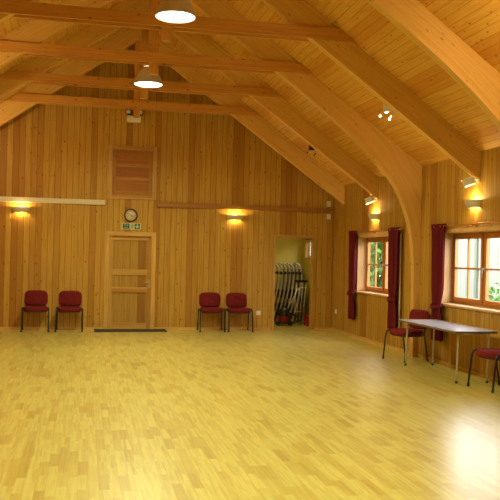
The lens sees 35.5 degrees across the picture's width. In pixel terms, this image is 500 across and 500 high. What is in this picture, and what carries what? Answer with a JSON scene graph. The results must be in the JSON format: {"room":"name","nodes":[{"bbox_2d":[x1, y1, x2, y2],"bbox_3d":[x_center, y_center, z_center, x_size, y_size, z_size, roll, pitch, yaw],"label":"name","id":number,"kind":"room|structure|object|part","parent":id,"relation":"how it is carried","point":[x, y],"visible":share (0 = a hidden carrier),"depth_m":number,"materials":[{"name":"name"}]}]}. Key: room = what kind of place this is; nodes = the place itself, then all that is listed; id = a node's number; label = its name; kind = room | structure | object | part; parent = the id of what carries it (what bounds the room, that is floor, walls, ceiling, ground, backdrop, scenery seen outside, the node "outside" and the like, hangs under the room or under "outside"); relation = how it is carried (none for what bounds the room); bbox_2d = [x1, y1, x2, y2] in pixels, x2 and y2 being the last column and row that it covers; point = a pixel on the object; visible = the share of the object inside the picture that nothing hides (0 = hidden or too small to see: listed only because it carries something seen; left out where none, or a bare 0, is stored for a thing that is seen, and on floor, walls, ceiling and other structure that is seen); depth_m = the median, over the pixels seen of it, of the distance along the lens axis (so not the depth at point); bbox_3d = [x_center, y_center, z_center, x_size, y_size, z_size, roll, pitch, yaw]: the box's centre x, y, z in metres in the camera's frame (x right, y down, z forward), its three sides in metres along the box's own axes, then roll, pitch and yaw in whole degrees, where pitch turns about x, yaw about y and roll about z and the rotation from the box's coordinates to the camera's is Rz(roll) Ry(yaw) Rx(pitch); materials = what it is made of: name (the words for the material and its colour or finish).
{"room":"community hall","nodes":[
{"label":"community hall","id":0,"kind":"room"},
{"bbox_2d":[0,43,334,327],"bbox_3d":[-2.421,-1.494,16.165,9.120,6.271,0.120,1,0,-12],"label":"wall","id":1,"kind":"structure","parent":0,"point":[47,151],"depth_m":16.23,"materials":[{"name":"brown wood"}]},
{"bbox_2d":[12,207,29,212],"bbox_3d":[-4.581,-0.807,15.573,0.360,0.105,0.130,1,0,-12],"label":"wall sconce","id":2,"kind":"object","parent":1,"relation":"attached to","point":[15,209],"visible":1,"depth_m":15.54,"materials":[{"name":"metal"}]},
{"bbox_2d":[0,196,104,204],"bbox_3d":[-4.820,-1.015,15.563,3.800,0.100,0.050,1,0,-12],"label":"rail","id":3,"kind":"object","parent":1,"relation":"attached to","point":[2,198],"visible":1,"depth_m":15.72,"materials":[{"name":"beige paint"}]},
{"bbox_2d":[103,231,155,328],"bbox_3d":[-2.494,0.633,16.147,1.044,2.015,0.194,1,0,-12],"label":"door","id":4,"kind":"structure","parent":1,"relation":"in","point":[130,257],"depth_m":16.13,"materials":[{"name":"brown wood"}]},
{"bbox_3d":[-2.505,1.195,16.144,0.736,0.650,0.023,1,0,-12],"label":"panel","id":5,"kind":"part","parent":4,"relation":"part of","materials":[{"name":"brown wood"}]},
{"bbox_3d":[-2.493,0.646,16.148,0.736,0.270,0.023,1,0,-12],"label":"panel","id":6,"kind":"part","parent":4,"relation":"part of","materials":[{"name":"brown wood"}]},
{"bbox_3d":[-2.481,0.101,16.152,0.736,0.620,0.023,1,0,-12],"label":"panel","id":7,"kind":"part","parent":4,"relation":"part of","materials":[{"name":"brown wood"}]},
{"bbox_2d":[124,209,137,221],"bbox_3d":[-2.456,-0.715,16.077,0.280,0.280,0.034,1,0,-12],"label":"wall clock","id":8,"kind":"object","parent":1,"relation":"attached to","point":[130,215],"visible":1,"depth_m":16.08,"materials":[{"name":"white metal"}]},
{"bbox_2d":[121,223,140,229],"bbox_3d":[-2.449,-0.489,16.089,0.400,0.130,0.012,1,0,-12],"label":"exit sign","id":9,"kind":"object","parent":1,"relation":"attached to","point":[135,226],"visible":1,"depth_m":16.09,"materials":[{"name":"green plastic"}]},
{"bbox_3d":[-2.551,-0.492,16.066,0.140,0.106,0.002,1,0,-12],"label":"green panel","id":10,"kind":"part","parent":9,"relation":"part of","materials":[{"name":"green plastic"}]},
{"bbox_2d":[108,145,156,199],"bbox_3d":[-2.440,-1.594,16.171,0.998,1.108,0.189,1,0,-12],"label":"hatch","id":11,"kind":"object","parent":1,"relation":"in","point":[132,170],"depth_m":16.14,"materials":[{"name":"brown wood"}]},
{"bbox_3d":[-2.445,-1.334,16.163,0.686,0.230,0.023,1,0,-12],"label":"panel","id":12,"kind":"part","parent":11,"relation":"part of","materials":[{"name":"brown wood"}]},
{"bbox_3d":[-2.433,-1.879,16.167,0.686,0.220,0.023,1,0,-12],"label":"panel","id":13,"kind":"part","parent":11,"relation":"part of","materials":[{"name":"brown wood"}]},
{"bbox_3d":[-2.439,-1.609,16.165,0.686,0.220,0.023,1,0,-12],"label":"panel","id":14,"kind":"part","parent":11,"relation":"part of","materials":[{"name":"brown wood"}]},
{"bbox_2d":[125,109,143,122],"bbox_3d":[-2.379,-2.760,16.058,0.376,0.264,0.112,1,0,-12],"label":"emergency light","id":15,"kind":"object","parent":1,"relation":"attached to","point":[131,119],"visible":0.86,"depth_m":16.02,"materials":[{"name":"white plastic"}]},
{"bbox_2d":[0,327,330,329],"bbox_3d":[-2.474,1.616,16.075,8.720,0.050,0.018,1,0,-12],"label":"baseboard","id":16,"kind":"structure","parent":1,"relation":"attached to","point":[25,328],"depth_m":16.25,"materials":[{"name":"brown wood"}]},
{"bbox_2d":[227,215,243,219],"bbox_3d":[-0.300,-0.687,16.489,0.360,0.105,0.130,1,0,-12],"label":"wall sconce","id":17,"kind":"object","parent":1,"relation":"attached to","point":[230,217],"visible":1,"depth_m":16.45,"materials":[{"name":"metal"}]},
{"bbox_2d":[157,202,334,212],"bbox_3d":[-0.033,-0.898,16.582,3.850,0.098,0.068,1,0,-12],"label":"trim","id":18,"kind":"structure","parent":1,"relation":"attached to","point":[160,204],"depth_m":16.54,"materials":[{"name":"brown wood"}]},
{"bbox_2d":[271,235,315,329],"bbox_3d":[0.921,0.700,16.870,0.950,2.040,0.150,1,0,-12],"label":"trim","id":19,"kind":"structure","parent":1,"relation":"attached to","point":[313,238],"depth_m":16.88,"materials":[{"name":"brown wood"}]},
{"bbox_2d":[0,321,499,499],"bbox_3d":[-0.843,1.683,8.559,9.170,0.120,20.700,1,0,-12],"label":"floor","id":20,"kind":"structure","parent":0,"point":[296,411],"depth_m":7.54,"materials":[{"name":"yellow wood"}]},
{"bbox_2d":[20,290,48,331],"bbox_3d":[-4.243,1.203,15.444,0.544,0.789,0.551,1,0,-14],"label":"chair","id":21,"kind":"object","parent":20,"relation":"on","point":[36,299],"visible":1,"depth_m":15.60,"materials":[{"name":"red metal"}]},
{"bbox_3d":[-4.483,1.351,15.355,0.030,0.463,0.485,1,0,-14],"label":"frame","id":22,"kind":"part","parent":21,"relation":"part of","materials":[{"name":"black metal"}]},
{"bbox_3d":[-4.237,1.160,15.422,0.462,0.085,0.438,1,0,-14],"label":"seat","id":23,"kind":"part","parent":21,"relation":"part of","materials":[{"name":"red fabric"}]},
{"bbox_3d":[-4.290,0.962,15.654,0.452,0.305,0.108,1,0,-14],"label":"backrest","id":24,"kind":"part","parent":21,"relation":"part of","materials":[{"name":"red fabric"}]},
{"bbox_2d":[55,291,82,331],"bbox_3d":[-3.602,1.218,15.581,0.544,0.789,0.551,1,0,-11],"label":"chair","id":25,"kind":"object","parent":20,"relation":"on","point":[69,301],"visible":1,"depth_m":15.74,"materials":[{"name":"red fabric"}]},
{"bbox_3d":[-3.846,1.365,15.505,0.030,0.463,0.485,1,0,-11],"label":"frame","id":26,"kind":"part","parent":25,"relation":"part of","materials":[{"name":"black metal"}]},
{"bbox_3d":[-3.596,1.175,15.559,0.462,0.085,0.438,1,0,-11],"label":"seat","id":27,"kind":"part","parent":25,"relation":"part of","materials":[{"name":"red fabric"}]},
{"bbox_3d":[-3.638,0.977,15.794,0.452,0.305,0.108,1,0,-11],"label":"backrest","id":28,"kind":"part","parent":25,"relation":"part of","materials":[{"name":"red fabric"}]},
{"bbox_2d":[94,329,166,331],"bbox_3d":[-2.423,1.632,15.809,1.458,0.024,0.460,1,0,-12],"label":"door mat","id":29,"kind":"object","parent":20,"relation":"on","point":[95,330],"visible":1,"depth_m":15.76,"materials":[{"name":"rubber"}]},
{"bbox_2d":[0,0,421,356],"bbox_3d":[-1.485,-1.494,11.789,8.720,6.250,0.228,1,0,-12],"label":"roof truss","id":30,"kind":"object","parent":20,"relation":"on","point":[404,174],"visible":0.93,"depth_m":12.11,"materials":[{"name":"brown wood"}]},
{"bbox_3d":[-1.443,-3.411,11.802,0.136,1.521,0.122,1,0,-12],"label":"king post","id":31,"kind":"part","parent":30,"relation":"part of","materials":[{"name":"brown wood"}]},
{"bbox_2d":[197,292,225,331],"bbox_3d":[-0.806,1.284,16.179,0.544,0.789,0.551,1,0,-11],"label":"chair","id":32,"kind":"object","parent":20,"relation":"on","point":[209,302],"visible":1,"depth_m":16.34,"materials":[{"name":"red fabric"}]},
{"bbox_3d":[-1.050,1.431,16.103,0.030,0.463,0.485,1,0,-11],"label":"frame","id":33,"kind":"part","parent":32,"relation":"part of","materials":[{"name":"black metal"}]},
{"bbox_3d":[-0.842,1.042,16.392,0.452,0.305,0.108,1,0,-11],"label":"backrest","id":34,"kind":"part","parent":32,"relation":"part of","materials":[{"name":"red fabric"}]},
{"bbox_3d":[-0.800,1.240,16.157,0.462,0.085,0.438,1,0,-11],"label":"seat","id":35,"kind":"part","parent":32,"relation":"part of","materials":[{"name":"red fabric"}]},
{"bbox_3d":[-0.558,1.442,16.199,0.030,0.463,0.485,1,0,-11],"label":"frame","id":36,"kind":"part","parent":32,"relation":"part of","materials":[{"name":"black metal"}]},
{"bbox_2d":[225,293,253,331],"bbox_3d":[-0.239,1.297,16.300,0.544,0.789,0.551,1,0,-13],"label":"chair","id":37,"kind":"object","parent":20,"relation":"on","point":[236,302],"visible":0.95,"depth_m":16.46,"materials":[{"name":"red fabric"}]},
{"bbox_3d":[-0.481,1.444,16.215,0.030,0.463,0.485,1,0,-13],"label":"frame","id":38,"kind":"part","parent":37,"relation":"part of","materials":[{"name":"black metal"}]},
{"bbox_3d":[-0.283,1.056,16.512,0.452,0.305,0.108,1,0,-13],"label":"backrest","id":39,"kind":"part","parent":37,"relation":"part of","materials":[{"name":"red fabric"}]},
{"bbox_3d":[-0.234,1.254,16.279,0.462,0.085,0.438,1,0,-13],"label":"seat","id":40,"kind":"part","parent":37,"relation":"part of","materials":[{"name":"red fabric"}]},
{"bbox_3d":[0.008,1.456,16.329,0.030,0.463,0.485,1,0,-13],"label":"frame","id":41,"kind":"part","parent":37,"relation":"part of","materials":[{"name":"black metal"}]},
{"bbox_2d":[275,263,278,300],"bbox_3d":[0.506,1.001,18.442,0.265,1.415,0.480,1,0,-12],"label":"folded chair","id":42,"kind":"object","parent":20,"relation":"on","point":[277,271],"visible":0.31,"depth_m":18.24,"materials":[{"name":"metal"}]},
{"bbox_2d":[274,263,282,316],"bbox_3d":[0.594,1.003,18.476,0.265,1.415,0.480,1,0,-12],"label":"folded chair","id":43,"kind":"object","parent":20,"relation":"on","point":[281,271],"visible":0.58,"depth_m":18.28,"materials":[{"name":"grey metal"}]},
{"bbox_2d":[274,262,286,320],"bbox_3d":[0.688,1.005,18.481,0.265,1.415,0.480,1,0,-12],"label":"folded chair","id":44,"kind":"object","parent":20,"relation":"on","point":[285,272],"visible":0.55,"depth_m":18.29,"materials":[{"name":"grey metal"}]},
{"bbox_3d":[0.634,1.461,18.468,0.140,0.430,0.360,1,0,-12],"label":"seat panel","id":45,"kind":"part","parent":44,"relation":"part of","materials":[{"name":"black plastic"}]},
{"bbox_2d":[279,262,290,307],"bbox_3d":[0.775,1.007,18.515,0.265,1.415,0.480,1,0,-12],"label":"folded chair","id":46,"kind":"object","parent":20,"relation":"on","point":[289,272],"visible":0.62,"depth_m":18.32,"materials":[{"name":"grey metal"}]},
{"bbox_2d":[275,288,299,325],"bbox_3d":[0.900,1.293,17.813,0.550,0.867,0.465,1,0,-12],"label":"vacuum cleaner","id":47,"kind":"object","parent":20,"relation":"on","point":[284,314],"visible":1,"depth_m":17.72,"materials":[{"name":"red plastic"}]},
{"bbox_2d":[277,316,290,322],"bbox_3d":[0.777,1.570,17.854,0.298,0.154,0.298,1,0,-12],"label":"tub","id":48,"kind":"object","parent":47,"relation":"in","point":[280,319],"depth_m":17.72,"materials":[{"name":"red plastic"}]},
{"bbox_3d":[0.781,1.386,17.856,0.298,0.227,0.298,1,0,-12],"label":"lid","id":49,"kind":"part","parent":47,"relation":"part of","materials":[{"name":"black plastic"}]},
{"bbox_2d":[284,263,294,308],"bbox_3d":[0.870,1.009,18.520,0.265,1.415,0.480,1,0,-12],"label":"folded chair","id":50,"kind":"object","parent":20,"relation":"on","point":[293,272],"visible":0.53,"depth_m":18.33,"materials":[{"name":"grey metal"}]},
{"bbox_2d":[282,268,303,321],"bbox_3d":[1.037,1.098,18.964,0.510,1.300,0.080,1,0,-12],"label":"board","id":51,"kind":"object","parent":20,"relation":"on","point":[299,275],"visible":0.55,"depth_m":18.96,"materials":[{"name":"black"}]},
{"bbox_2d":[288,263,297,312],"bbox_3d":[0.957,1.012,18.554,0.265,1.415,0.480,1,0,-12],"label":"folded chair","id":52,"kind":"object","parent":20,"relation":"on","point":[296,272],"visible":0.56,"depth_m":18.36,"materials":[{"name":"grey metal"}]},
{"bbox_2d":[290,263,301,321],"bbox_3d":[1.051,1.014,18.558,0.265,1.415,0.480,1,0,-12],"label":"folded chair","id":53,"kind":"object","parent":20,"relation":"on","point":[300,272],"visible":0.59,"depth_m":18.36,"materials":[{"name":"grey metal"}]},
{"bbox_2d":[293,280,307,323],"bbox_3d":[1.166,1.211,18.204,0.371,1.012,0.141,1,0,-12],"label":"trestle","id":54,"kind":"object","parent":20,"relation":"on","point":[296,281],"visible":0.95,"depth_m":18.20,"materials":[{"name":"metal"}]},
{"bbox_3d":[1.046,1.232,18.168,0.022,0.963,0.163,1,0,33],"label":"leg","id":55,"kind":"part","parent":54,"relation":"part of","materials":[{"name":"metal"}]},
{"bbox_3d":[1.119,1.234,18.184,0.022,0.963,0.163,1,0,33],"label":"leg","id":56,"kind":"part","parent":54,"relation":"part of","materials":[{"name":"metal"}]},
{"bbox_3d":[1.192,1.236,18.200,0.022,0.963,0.163,1,0,33],"label":"leg","id":57,"kind":"part","parent":54,"relation":"part of","materials":[{"name":"metal"}]},
{"bbox_3d":[1.265,1.238,18.215,0.022,0.963,0.163,1,0,33],"label":"leg","id":58,"kind":"part","parent":54,"relation":"part of","materials":[{"name":"metal"}]},
{"bbox_2d":[303,315,308,326],"bbox_3d":[1.395,1.618,17.833,0.270,0.240,0.320,1,0,-12],"label":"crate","id":59,"kind":"object","parent":20,"relation":"on","point":[306,317],"visible":0.37,"depth_m":17.73,"materials":[{"name":"red plastic"}]},
{"bbox_2d":[382,309,429,362],"bbox_3d":[2.458,1.327,12.208,0.551,0.789,0.544,1,0,-30],"label":"chair","id":60,"kind":"object","parent":20,"relation":"on","point":[414,313],"visible":0.85,"depth_m":12.17,"materials":[{"name":"red fabric"}]},
{"bbox_3d":[2.305,1.478,12.411,0.485,0.463,0.030,1,0,-30],"label":"frame","id":61,"kind":"part","parent":60,"relation":"part of","materials":[{"name":"black metal"}]},
{"bbox_3d":[2.439,1.283,12.197,0.438,0.085,0.462,1,0,-30],"label":"seat","id":62,"kind":"part","parent":60,"relation":"part of","materials":[{"name":"red fabric"}]},
{"bbox_3d":[2.556,1.481,11.976,0.485,0.463,0.030,1,0,-30],"label":"frame","id":63,"kind":"part","parent":60,"relation":"part of","materials":[{"name":"black metal"}]},
{"bbox_3d":[2.649,1.090,12.318,0.108,0.305,0.452,1,0,-30],"label":"backrest","id":64,"kind":"part","parent":60,"relation":"part of","materials":[{"name":"red fabric"}]},
{"bbox_2d":[366,0,499,129],"bbox_3d":[-0.686,-1.503,8.057,8.720,6.250,0.228,1,0,-12],"label":"roof truss","id":65,"kind":"object","parent":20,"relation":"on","point":[476,76],"visible":1,"depth_m":8.62,"materials":[{"name":"brown wood"}]},
{"bbox_2d":[398,319,497,382],"bbox_3d":[2.683,1.375,10.808,0.590,0.682,1.824,1,0,-12],"label":"folding table","id":66,"kind":"object","parent":20,"relation":"on","point":[460,329],"visible":1,"depth_m":10.45,"materials":[{"name":"laminate"}]},
{"bbox_3d":[2.351,1.385,11.595,0.094,0.635,0.025,1,0,-12],"label":"leg","id":67,"kind":"part","parent":66,"relation":"part of","materials":[{"name":"metal"}]},
{"bbox_3d":[2.732,1.394,11.677,0.074,0.635,0.025,1,0,-12],"label":"leg","id":68,"kind":"part","parent":66,"relation":"part of","materials":[{"name":"metal"}]},
{"bbox_3d":[2.688,1.382,10.021,0.094,0.635,0.025,1,0,-12],"label":"leg","id":69,"kind":"part","parent":66,"relation":"part of","materials":[{"name":"metal"}]},
{"bbox_3d":[3.069,1.391,10.103,0.074,0.635,0.025,1,0,-12],"label":"leg","id":70,"kind":"part","parent":66,"relation":"part of","materials":[{"name":"metal"}]},
{"bbox_2d":[467,348,499,392],"bbox_3d":[3.074,1.322,9.646,0.551,0.789,0.544,1,0,-18],"label":"chair","id":71,"kind":"object","parent":20,"relation":"on","point":[486,353],"visible":1,"depth_m":9.57,"materials":[{"name":"red fabric"}]},
{"bbox_3d":[3.053,1.279,9.639,0.438,0.085,0.462,1,0,-18],"label":"seat","id":72,"kind":"part","parent":71,"relation":"part of","materials":[{"name":"red fabric"}]},
{"bbox_3d":[3.122,1.475,9.398,0.485,0.463,0.030,1,0,-18],"label":"frame","id":73,"kind":"part","parent":71,"relation":"part of","materials":[{"name":"black metal"}]},
{"bbox_2d":[0,0,499,185],"bbox_3d":[-0.765,-2.970,8.587,9.414,3.443,20.700,1,0,-12],"label":"ceiling","id":74,"kind":"structure","parent":0,"point":[475,22],"depth_m":10.57,"materials":[{"name":"brown wood"}]},
{"bbox_2d":[134,30,162,87],"bbox_3d":[-1.640,-3.630,12.748,0.472,1.914,0.472,1,0,-12],"label":"pendant lamp","id":75,"kind":"object","parent":74,"relation":"hanging from","point":[143,79],"visible":0.66,"depth_m":12.60,"materials":[{"name":"metal"}]},
{"bbox_3d":[-1.657,-2.841,12.742,0.472,0.287,0.472,1,0,-12],"label":"lamp shade","id":76,"kind":"part","parent":75,"relation":"part of","materials":[{"name":"metal"}]},
{"bbox_2d":[0,27,344,204],"bbox_3d":[-2.254,-2.834,15.531,8.718,3.550,0.220,1,0,-12],"label":"roof truss","id":77,"kind":"object","parent":74,"relation":"attached to","point":[124,38],"visible":0.85,"depth_m":15.59,"materials":[{"name":"brown wood"}]},
{"bbox_3d":[-2.241,-3.400,15.535,0.136,1.518,0.122,1,0,-12],"label":"king post","id":78,"kind":"part","parent":77,"relation":"part of","materials":[{"name":"brown wood"}]},
{"bbox_2d":[155,0,195,23],"bbox_3d":[-0.839,-3.626,9.002,0.472,1.939,0.472,1,0,-12],"label":"pendant lamp","id":79,"kind":"object","parent":74,"relation":"hanging from","point":[169,11],"visible":1,"depth_m":8.86,"materials":[{"name":"metal"}]},
{"bbox_2d":[0,0,377,197],"bbox_3d":[-1.855,-2.839,13.665,8.718,3.550,0.220,1,0,-12],"label":"roof truss","id":80,"kind":"object","parent":74,"relation":"attached to","point":[34,70],"visible":0.83,"depth_m":13.80,"materials":[{"name":"brown wood"}]},
{"bbox_3d":[-1.842,-3.406,13.669,0.136,1.521,0.122,1,0,-12],"label":"king post","id":81,"kind":"part","parent":80,"relation":"part of","materials":[{"name":"brown wood"}]},
{"bbox_2d":[0,0,480,178],"bbox_3d":[-1.056,-2.848,9.933,8.718,3.550,0.228,1,0,-12],"label":"roof truss","id":82,"kind":"object","parent":74,"relation":"attached to","point":[306,24],"visible":0.95,"depth_m":10.26,"materials":[{"name":"brown wood"}]},
{"bbox_3d":[-1.043,-3.415,9.937,0.136,1.521,0.122,1,0,-12],"label":"king post","id":83,"kind":"part","parent":82,"relation":"part of","materials":[{"name":"brown wood"}]},
{"bbox_2d":[379,103,391,119],"bbox_3d":[1.890,-1.917,10.750,0.212,0.238,0.201,1,0,-12],"label":"spotlight","id":84,"kind":"object","parent":82,"relation":"attached to","point":[386,109],"visible":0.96,"depth_m":10.66,"materials":[{"name":"white plastic"}]},
{"bbox_2d":[275,238,301,302],"bbox_3d":[0.240,0.422,19.250,2.140,2.600,0.150,1,0,-12],"label":"wall","id":85,"kind":"structure","parent":0,"point":[288,250],"depth_m":19.32,"materials":[{"name":"paint"}]},
{"bbox_2d":[302,147,499,377],"bbox_3d":[3.546,0.156,9.502,0.265,3.140,20.300,1,0,-12],"label":"wall","id":86,"kind":"structure","parent":0,"point":[444,194],"depth_m":12.51,"materials":[{"name":"brown wood"}]},
{"bbox_2d":[364,196,377,204],"bbox_3d":[2.252,-0.928,14.523,0.240,0.159,0.183,1,0,23],"label":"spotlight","id":87,"kind":"object","parent":86,"relation":"attached to","point":[368,200],"visible":1,"depth_m":14.47,"materials":[{"name":"white metal"}]},
{"bbox_2d":[355,231,387,296],"bbox_3d":[2.443,0.258,14.594,0.294,1.191,2.080,1,0,-12],"label":"window","id":88,"kind":"structure","parent":86,"relation":"in","point":[365,239],"depth_m":15.21,"materials":[{"name":"brown wood"}]},
{"bbox_3d":[2.407,0.830,14.585,0.247,0.046,2.052,1,0,-12],"label":"sill","id":89,"kind":"part","parent":88,"relation":"part of","materials":[{"name":"brown wood"}]},
{"bbox_3d":[2.431,0.281,15.069,0.056,0.996,0.901,1,0,-12],"label":"sash","id":90,"kind":"part","parent":88,"relation":"part of","materials":[{"name":"brown wood"}]},
{"bbox_3d":[2.554,0.280,14.617,0.066,1.086,1.926,1,0,-12],"label":"frame","id":91,"kind":"part","parent":88,"relation":"part of","materials":[{"name":"brown wood"}]},
{"bbox_3d":[2.627,0.278,14.155,0.056,0.996,0.901,1,0,-12],"label":"sash","id":92,"kind":"part","parent":88,"relation":"part of","materials":[{"name":"brown wood"}]},
{"bbox_2d":[368,213,378,219],"bbox_3d":[2.286,-0.624,14.603,0.130,0.105,0.360,1,0,-12],"label":"wall sconce","id":93,"kind":"object","parent":86,"relation":"attached to","point":[374,215],"visible":1,"depth_m":14.48,"materials":[{"name":"metal"}]},
{"bbox_2d":[347,228,401,233],"bbox_3d":[2.305,-0.341,14.555,0.100,0.080,2.720,1,0,-12],"label":"curtain rod","id":94,"kind":"object","parent":86,"relation":"attached to","point":[400,229],"visible":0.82,"depth_m":14.52,"materials":[{"name":"brown wood"}]},
{"bbox_2d":[347,230,356,319],"bbox_3d":[2.031,0.495,15.571,0.150,1.761,0.502,1,0,-12],"label":"curtain","id":95,"kind":"object","parent":94,"relation":"hanging from","point":[352,236],"visible":1,"depth_m":15.53,"materials":[{"name":"fabric"}]},
{"bbox_2d":[387,227,401,328],"bbox_3d":[2.471,0.490,13.512,0.150,1.761,0.586,1,0,-12],"label":"curtain","id":96,"kind":"object","parent":94,"relation":"hanging from","point":[394,235],"visible":0.99,"depth_m":13.46,"materials":[{"name":"fabric"}]},
{"bbox_2d":[331,328,497,381],"bbox_3d":[3.647,1.694,8.257,0.018,0.050,17.830,1,0,-12],"label":"baseboard","id":97,"kind":"structure","parent":86,"relation":"attached to","point":[479,374],"depth_m":12.38,"materials":[{"name":"brown wood"}]},
{"bbox_2d":[427,221,499,228],"bbox_3d":[3.110,-0.350,10.796,0.100,0.080,2.870,1,0,-12],"label":"curtain rod","id":98,"kind":"object","parent":86,"relation":"attached to","point":[475,224],"visible":0.81,"depth_m":10.79,"materials":[{"name":"brown wood"}]},
{"bbox_2d":[430,223,445,341],"bbox_3d":[2.834,0.486,11.816,0.150,1.761,0.550,1,0,-12],"label":"curtain","id":99,"kind":"object","parent":98,"relation":"hanging from","point":[438,233],"visible":0.88,"depth_m":11.77,"materials":[{"name":"fabric"}]},
{"bbox_2d":[441,223,499,313],"bbox_3d":[3.222,0.247,10.966,0.288,1.195,2.080,1,0,-12],"label":"window","id":100,"kind":"structure","parent":86,"relation":"in","point":[484,232],"depth_m":11.33,"materials":[{"name":"brown wood"}]},
{"bbox_3d":[3.207,0.272,11.443,0.056,0.996,0.898,1,0,-12],"label":"sash","id":101,"kind":"part","parent":100,"relation":"part of","materials":[{"name":"brown wood"}]},
{"bbox_3d":[3.183,0.821,10.957,0.235,0.046,2.052,1,0,-12],"label":"sill","id":102,"kind":"part","parent":100,"relation":"part of","materials":[{"name":"brown wood"}]},
{"bbox_3d":[3.330,0.271,10.989,0.066,1.086,1.926,1,0,-12],"label":"frame","id":103,"kind":"part","parent":100,"relation":"part of","materials":[{"name":"brown wood"}]},
{"bbox_3d":[3.403,0.270,10.527,0.056,0.996,0.901,1,0,-12],"label":"sash","id":104,"kind":"part","parent":100,"relation":"part of","materials":[{"name":"brown wood"}]},
{"bbox_2d":[462,176,479,187],"bbox_3d":[3.051,-0.941,10.791,0.240,0.150,0.183,1,0,23],"label":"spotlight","id":105,"kind":"object","parent":86,"relation":"attached to","point":[467,182],"visible":1,"depth_m":10.73,"materials":[{"name":"white metal"}]},
{"bbox_2d":[465,199,481,207],"bbox_3d":[3.084,-0.642,10.878,0.130,0.105,0.360,1,0,-12],"label":"wall sconce","id":106,"kind":"object","parent":86,"relation":"attached to","point":[475,202],"visible":1,"depth_m":10.76,"materials":[{"name":"metal"}]},
{"label":"outside","id":107,"kind":"structure","parent":0,"visible":0},
{"bbox_3d":[10.447,2.263,21.660,18.410,0.100,46.000,1,0,-12],"label":"ground","id":108,"kind":"structure","parent":107,"visible":0},
{"bbox_2d":[370,242,382,287],"bbox_3d":[3.803,0.029,21.856,2.857,4.112,2.779,1,0,-12],"label":"tree","id":109,"kind":"object","parent":108,"relation":"on","point":[379,244],"visible":0.09,"depth_m":21.28,"materials":[{"name":"green plant"}]},
{"bbox_2d":[457,238,499,300],"bbox_3d":[7.575,0.668,15.681,2.900,2.880,10.900,1,0,-12],"label":"shed","id":110,"kind":"object","parent":108,"relation":"on","point":[475,255],"visible":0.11,"depth_m":19.02,"materials":[{"name":"stone"}]},
{"bbox_2d":[489,283,499,301],"bbox_3d":[4.743,1.286,14.412,1.144,1.512,1.554,1,0,-12],"label":"bush","id":111,"kind":"object","parent":108,"relation":"on","point":[491,290],"visible":0.07,"depth_m":14.36,"materials":[{"name":"green plant"}]}
]}

